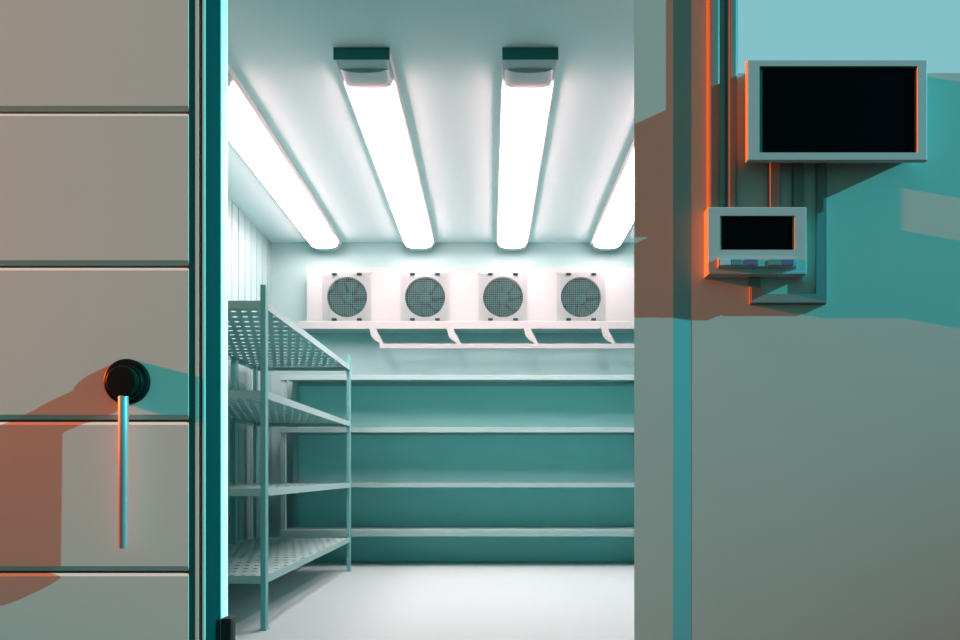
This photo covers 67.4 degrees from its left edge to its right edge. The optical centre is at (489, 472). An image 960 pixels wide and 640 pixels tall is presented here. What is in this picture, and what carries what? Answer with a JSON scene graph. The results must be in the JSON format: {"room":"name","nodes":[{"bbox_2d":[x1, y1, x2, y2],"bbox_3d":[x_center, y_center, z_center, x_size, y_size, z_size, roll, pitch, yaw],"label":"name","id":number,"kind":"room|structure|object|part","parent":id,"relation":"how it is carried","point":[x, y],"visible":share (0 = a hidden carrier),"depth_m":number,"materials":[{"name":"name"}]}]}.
{"room":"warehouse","nodes":[
{"label":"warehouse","id":0,"kind":"room"},
{"bbox_2d":[228,197,271,575],"bbox_3d":[-1.970,-0.626,4.623,0.100,2.800,3.407,0,0,0],"label":"wall","id":1,"kind":"structure","parent":0,"point":[249,249],"depth_m":5.68,"materials":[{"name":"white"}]},
{"bbox_2d":[228,0,633,241],"bbox_3d":[-0.180,-2.076,4.673,3.680,0.100,3.507,0,0,0],"label":"ceiling","id":2,"kind":"structure","parent":0,"point":[446,55],"depth_m":3.97,"materials":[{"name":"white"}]},
{"bbox_2d":[228,63,341,250],"bbox_3d":[-1.425,-1.978,4.848,0.267,0.097,2.844,0,0,0],"label":"ceiling lamp","id":3,"kind":"object","parent":2,"relation":"attached to","point":[249,133],"visible":0.54,"depth_m":4.58,"materials":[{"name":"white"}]},
{"bbox_2d":[333,47,434,250],"bbox_3d":[-0.612,-1.978,4.848,0.267,0.097,2.844,0,0,0],"label":"ceiling lamp","id":4,"kind":"object","parent":2,"relation":"attached to","point":[368,75],"visible":1,"depth_m":4.11,"materials":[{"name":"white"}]},
{"bbox_3d":[-0.612,-1.996,3.428,0.267,0.057,0.004,0,0,0],"label":"plate","id":5,"kind":"part","parent":4,"relation":"part of","materials":[{"name":"teal metal"}]},
{"bbox_2d":[347,85,431,247],"bbox_3d":[-0.612,-1.956,4.915,0.228,0.050,2.540,0,0,0],"label":"diffuser","id":6,"kind":"object","parent":4,"relation":"attached to","point":[379,113],"depth_m":4.42,"materials":[{"name":"white plastic"}]},
{"bbox_2d":[497,47,557,250],"bbox_3d":[0.192,-1.978,4.848,0.267,0.097,2.844,0,0,0],"label":"ceiling lamp","id":7,"kind":"object","parent":2,"relation":"attached to","point":[528,73],"visible":1,"depth_m":4.11,"materials":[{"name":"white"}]},
{"bbox_2d":[499,86,549,247],"bbox_3d":[0.192,-1.956,4.915,0.228,0.050,2.540,0,0,0],"label":"diffuser","id":8,"kind":"object","parent":7,"relation":"attached to","point":[524,114],"depth_m":4.42,"materials":[{"name":"white plastic"}]},
{"bbox_3d":[0.192,-1.996,3.428,0.267,0.057,0.004,0,0,0],"label":"plate","id":9,"kind":"part","parent":7,"relation":"part of","materials":[{"name":"teal metal"}]},
{"bbox_2d":[590,140,633,250],"bbox_3d":[1.005,-1.978,4.848,0.267,0.097,2.844,0,0,0],"label":"ceiling lamp","id":10,"kind":"object","parent":2,"relation":"attached to","point":[616,219],"visible":0.41,"depth_m":5.40,"materials":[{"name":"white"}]},
{"bbox_2d":[228,561,633,639],"bbox_3d":[-0.180,0.824,4.548,3.480,0.100,3.557,0,0,0],"label":"floor","id":11,"kind":"structure","parent":0,"point":[315,600],"depth_m":4.27,"materials":[{"name":"white concrete"}]},
{"bbox_2d":[221,616,234,639],"bbox_3d":[-1.049,0.676,2.888,0.044,0.195,0.052,0,0,0],"label":"door stop","id":12,"kind":"object","parent":11,"relation":"on","point":[227,622],"visible":1,"depth_m":2.86,"materials":[{"name":"black rubber"}]},
{"bbox_2d":[228,285,350,630],"bbox_3d":[-1.482,-0.075,4.613,0.772,1.698,2.174,0,0,0],"label":"storage rack","id":13,"kind":"object","parent":11,"relation":"on","point":[269,409],"visible":0.71,"depth_m":4.54,"materials":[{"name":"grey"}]},
{"bbox_2d":[228,484,322,487],"bbox_3d":[-1.479,0.086,4.611,0.750,0.006,2.140,0,0,0],"label":"shelf","id":14,"kind":"object","parent":13,"relation":"attached to","point":[229,485],"depth_m":4.51,"materials":[{"name":"grey"}]},
{"bbox_2d":[228,398,336,422],"bbox_3d":[-1.479,-0.394,4.611,0.750,0.006,2.140,0,0,0],"label":"shelf","id":15,"kind":"object","parent":13,"relation":"attached to","point":[240,411],"depth_m":4.69,"materials":[{"name":"grey metal"}]},
{"bbox_2d":[228,309,343,366],"bbox_3d":[-1.479,-0.836,4.611,0.750,0.006,2.140,0,0,0],"label":"shelf","id":16,"kind":"object","parent":13,"relation":"attached to","point":[240,353],"depth_m":4.71,"materials":[{"name":"grey metal"}]},
{"bbox_2d":[228,538,345,575],"bbox_3d":[-1.479,0.515,4.611,0.750,0.006,2.140,0,0,0],"label":"shelf","id":17,"kind":"object","parent":13,"relation":"attached to","point":[238,565],"depth_m":4.58,"materials":[{"name":"grey"}]},
{"bbox_2d":[280,375,633,560],"bbox_3d":[-0.110,-0.015,6.111,3.220,1.577,0.419,0,0,0],"label":"wall rack","id":18,"kind":"object","parent":11,"relation":"on","point":[444,467],"visible":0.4,"depth_m":6.31,"materials":[{"name":"teal metal"}]},
{"bbox_2d":[280,526,633,535],"bbox_3d":[-0.110,0.494,6.107,3.220,0.053,0.410,0,0,0],"label":"shelf","id":19,"kind":"object","parent":18,"relation":"attached to","point":[295,530],"depth_m":5.90,"materials":[{"name":"white"}]},
{"bbox_2d":[280,428,633,434],"bbox_3d":[-0.110,-0.352,6.107,3.220,0.041,0.410,0,0,0],"label":"shelf","id":20,"kind":"object","parent":18,"relation":"attached to","point":[296,431],"depth_m":5.90,"materials":[{"name":"white"}]},
{"bbox_2d":[280,375,633,385],"bbox_3d":[-0.110,-0.783,6.107,3.220,0.041,0.410,0,0,0],"label":"shelf","id":21,"kind":"object","parent":18,"relation":"attached to","point":[298,380],"depth_m":6.16,"materials":[{"name":"white metal"}]},
{"bbox_2d":[298,482,633,486],"bbox_3d":[-0.110,0.100,6.107,3.220,0.037,0.410,0,0,0],"label":"shelf","id":22,"kind":"object","parent":18,"relation":"attached to","point":[353,484],"depth_m":5.90,"materials":[{"name":"white"}]},
{"bbox_2d":[272,242,633,555],"bbox_3d":[-0.180,-0.626,6.377,3.680,2.800,0.100,0,0,0],"label":"wall","id":23,"kind":"structure","parent":0,"point":[291,261],"depth_m":6.33,"materials":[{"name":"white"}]},
{"bbox_2d":[297,268,633,348],"bbox_3d":[-0.119,-1.403,6.208,3.038,0.701,0.237,0,0,0],"label":"cooler","id":24,"kind":"object","parent":23,"relation":"attached to","point":[529,302],"visible":0.99,"depth_m":6.16,"materials":[{"name":"white metal"}]},
{"bbox_2d":[322,272,370,320],"bbox_3d":[-1.223,-1.506,6.217,0.416,0.416,0.155,0,0,0],"label":"fan grille","id":25,"kind":"object","parent":24,"relation":"attached to","point":[346,296],"depth_m":6.16,"materials":[{"name":"black"}]},
{"bbox_2d":[400,272,448,320],"bbox_3d":[-0.556,-1.506,6.217,0.416,0.416,0.155,0,0,0],"label":"fan grille","id":26,"kind":"object","parent":24,"relation":"attached to","point":[424,296],"depth_m":6.16,"materials":[{"name":"black"}]},
{"bbox_2d":[297,321,633,333],"bbox_3d":[-0.119,-1.256,6.215,3.038,0.068,0.205,0,0,0],"label":"drip tray","id":27,"kind":"object","parent":24,"relation":"on","point":[311,327],"depth_m":6.11,"materials":[{"name":"white metal"}]},
{"bbox_3d":[-0.113,-1.525,6.243,2.905,0.458,0.168,0,0,0],"label":"casing","id":28,"kind":"part","parent":24,"relation":"part of","materials":[{"name":"white metal"}]},
{"bbox_2d":[479,273,526,320],"bbox_3d":[0.111,-1.506,6.217,0.416,0.416,0.155,0,0,0],"label":"fan grille","id":29,"kind":"object","parent":24,"relation":"attached to","point":[502,296],"depth_m":6.16,"materials":[{"name":"white metal"}]},
{"bbox_3d":[0.184,-1.073,6.102,2.232,0.041,0.024,0,0,0],"label":"hanging rail","id":30,"kind":"part","parent":24,"relation":"part of","materials":[{"name":"white metal"}]},
{"bbox_2d":[557,272,605,320],"bbox_3d":[0.778,-1.506,6.217,0.416,0.416,0.155,0,0,0],"label":"fan grille","id":31,"kind":"object","parent":24,"relation":"attached to","point":[581,296],"depth_m":6.16,"materials":[{"name":"white metal"}]},
{"bbox_2d":[692,0,959,639],"bbox_3d":[2.578,-0.976,2.814,4.044,3.500,0.092,0,0,0],"label":"wall","id":32,"kind":"structure","parent":0,"point":[826,437],"depth_m":2.77,"materials":[{"name":"paint"}]},
{"bbox_2d":[634,0,672,639],"bbox_3d":[0.629,-0.976,2.771,0.150,3.500,0.008,0,0,0],"label":"trim","id":33,"kind":"structure","parent":32,"relation":"attached to","point":[653,19],"depth_m":2.77,"materials":[{"name":"metal"}]},
{"bbox_2d":[673,0,691,639],"bbox_3d":[0.740,-0.976,2.772,0.072,3.500,0.012,0,0,0],"label":"trim","id":34,"kind":"structure","parent":32,"relation":"attached to","point":[682,9],"depth_m":2.77,"materials":[{"name":"teal metal"}]},
{"bbox_2d":[706,0,719,208],"bbox_3d":[0.855,-1.735,2.756,0.046,1.462,0.029,0,0,0],"label":"conduit","id":35,"kind":"object","parent":32,"relation":"attached to","point":[712,6],"visible":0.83,"depth_m":2.74,"materials":[{"name":"grey plastic"}]},
{"bbox_2d":[725,0,736,206],"bbox_3d":[0.924,-1.735,2.756,0.041,1.462,0.029,0,0,0],"label":"conduit","id":36,"kind":"object","parent":32,"relation":"attached to","point":[730,5],"visible":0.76,"depth_m":2.74,"materials":[{"name":"grey plastic"}]},
{"bbox_2d":[704,207,805,277],"bbox_3d":[1.010,-0.877,2.738,0.372,0.254,0.064,0,0,0],"label":"control box","id":37,"kind":"object","parent":32,"relation":"attached to","point":[740,242],"visible":1,"depth_m":2.72,"materials":[{"name":"grey plastic"}]},
{"bbox_2d":[767,163,779,206],"bbox_3d":[1.088,-1.099,2.756,0.040,0.191,0.027,0,0,0],"label":"conduit","id":38,"kind":"object","parent":32,"relation":"attached to","point":[773,169],"visible":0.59,"depth_m":2.74,"materials":[{"name":"grey plastic"}]},
{"bbox_2d":[749,163,826,303],"bbox_3d":[1.143,-0.922,2.762,0.293,0.546,0.016,0,0,0],"label":"conduit","id":39,"kind":"object","parent":32,"relation":"attached to","point":[755,296],"visible":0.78,"depth_m":2.75,"materials":[{"name":"grey plastic"}]},
{"bbox_2d":[792,163,803,206],"bbox_3d":[1.180,-1.099,2.760,0.039,0.191,0.020,0,0,0],"label":"conduit","id":40,"kind":"object","parent":32,"relation":"attached to","point":[797,168],"visible":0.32,"depth_m":2.75,"materials":[{"name":"grey plastic"}]},
{"bbox_2d":[745,60,926,162],"bbox_3d":[1.293,-1.351,2.725,0.671,0.376,0.090,0,0,0],"label":"wall display","id":41,"kind":"object","parent":32,"relation":"attached to","point":[797,111],"visible":1,"depth_m":2.69,"materials":[{"name":"grey"}]},
{"bbox_2d":[738,0,959,72],"bbox_3d":[2.762,-2.007,2.845,3.676,0.998,0.020,0,0,0],"label":"window","id":42,"kind":"structure","parent":32,"relation":"in","point":[929,30],"depth_m":2.83,"materials":[{"name":"blue glass"}]},
{"bbox_3d":[-1.950,-0.976,2.890,5.300,3.500,0.060,0,0,0],"label":"wall","id":43,"kind":"structure","parent":0,"visible":0},
{"bbox_2d":[0,0,201,639],"bbox_3d":[-2.804,-0.868,2.769,3.392,3.716,0.152,0,0,0],"label":"door","id":44,"kind":"structure","parent":43,"relation":"in","point":[101,100],"depth_m":2.77,"materials":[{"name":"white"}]},
{"bbox_3d":[-1.381,-0.011,2.713,0.037,0.591,0.037,0,0,0],"label":"lever","id":45,"kind":"part","parent":44,"relation":"part of","materials":[{"name":"silver metal"}]},
{"bbox_3d":[-1.128,-0.982,2.808,0.013,3.488,0.075,0,0,0],"label":"edge trim","id":46,"kind":"part","parent":44,"relation":"part of","materials":[{"name":"metal"}]},
{"bbox_2d":[202,0,205,639],"bbox_3d":[-1.101,-0.976,2.815,0.012,3.500,0.090,0,0,0],"label":"trim","id":47,"kind":"structure","parent":43,"relation":"attached to","point":[203,1],"depth_m":2.77,"materials":[{"name":"metal"}]},
{"bbox_2d":[206,0,219,639],"bbox_3d":[-1.098,-0.976,2.846,0.012,3.500,0.147,0,0,0],"label":"trim","id":48,"kind":"structure","parent":43,"relation":"attached to","point":[212,6],"depth_m":2.83,"materials":[{"name":"teal metal"}]},
{"bbox_2d":[220,0,227,639],"bbox_3d":[-1.094,-0.626,2.941,0.036,2.800,0.048,0,0,0],"label":"trim","id":49,"kind":"structure","parent":43,"relation":"attached to","point":[223,3],"depth_m":2.92,"materials":[{"name":"white metal"}]}
]}

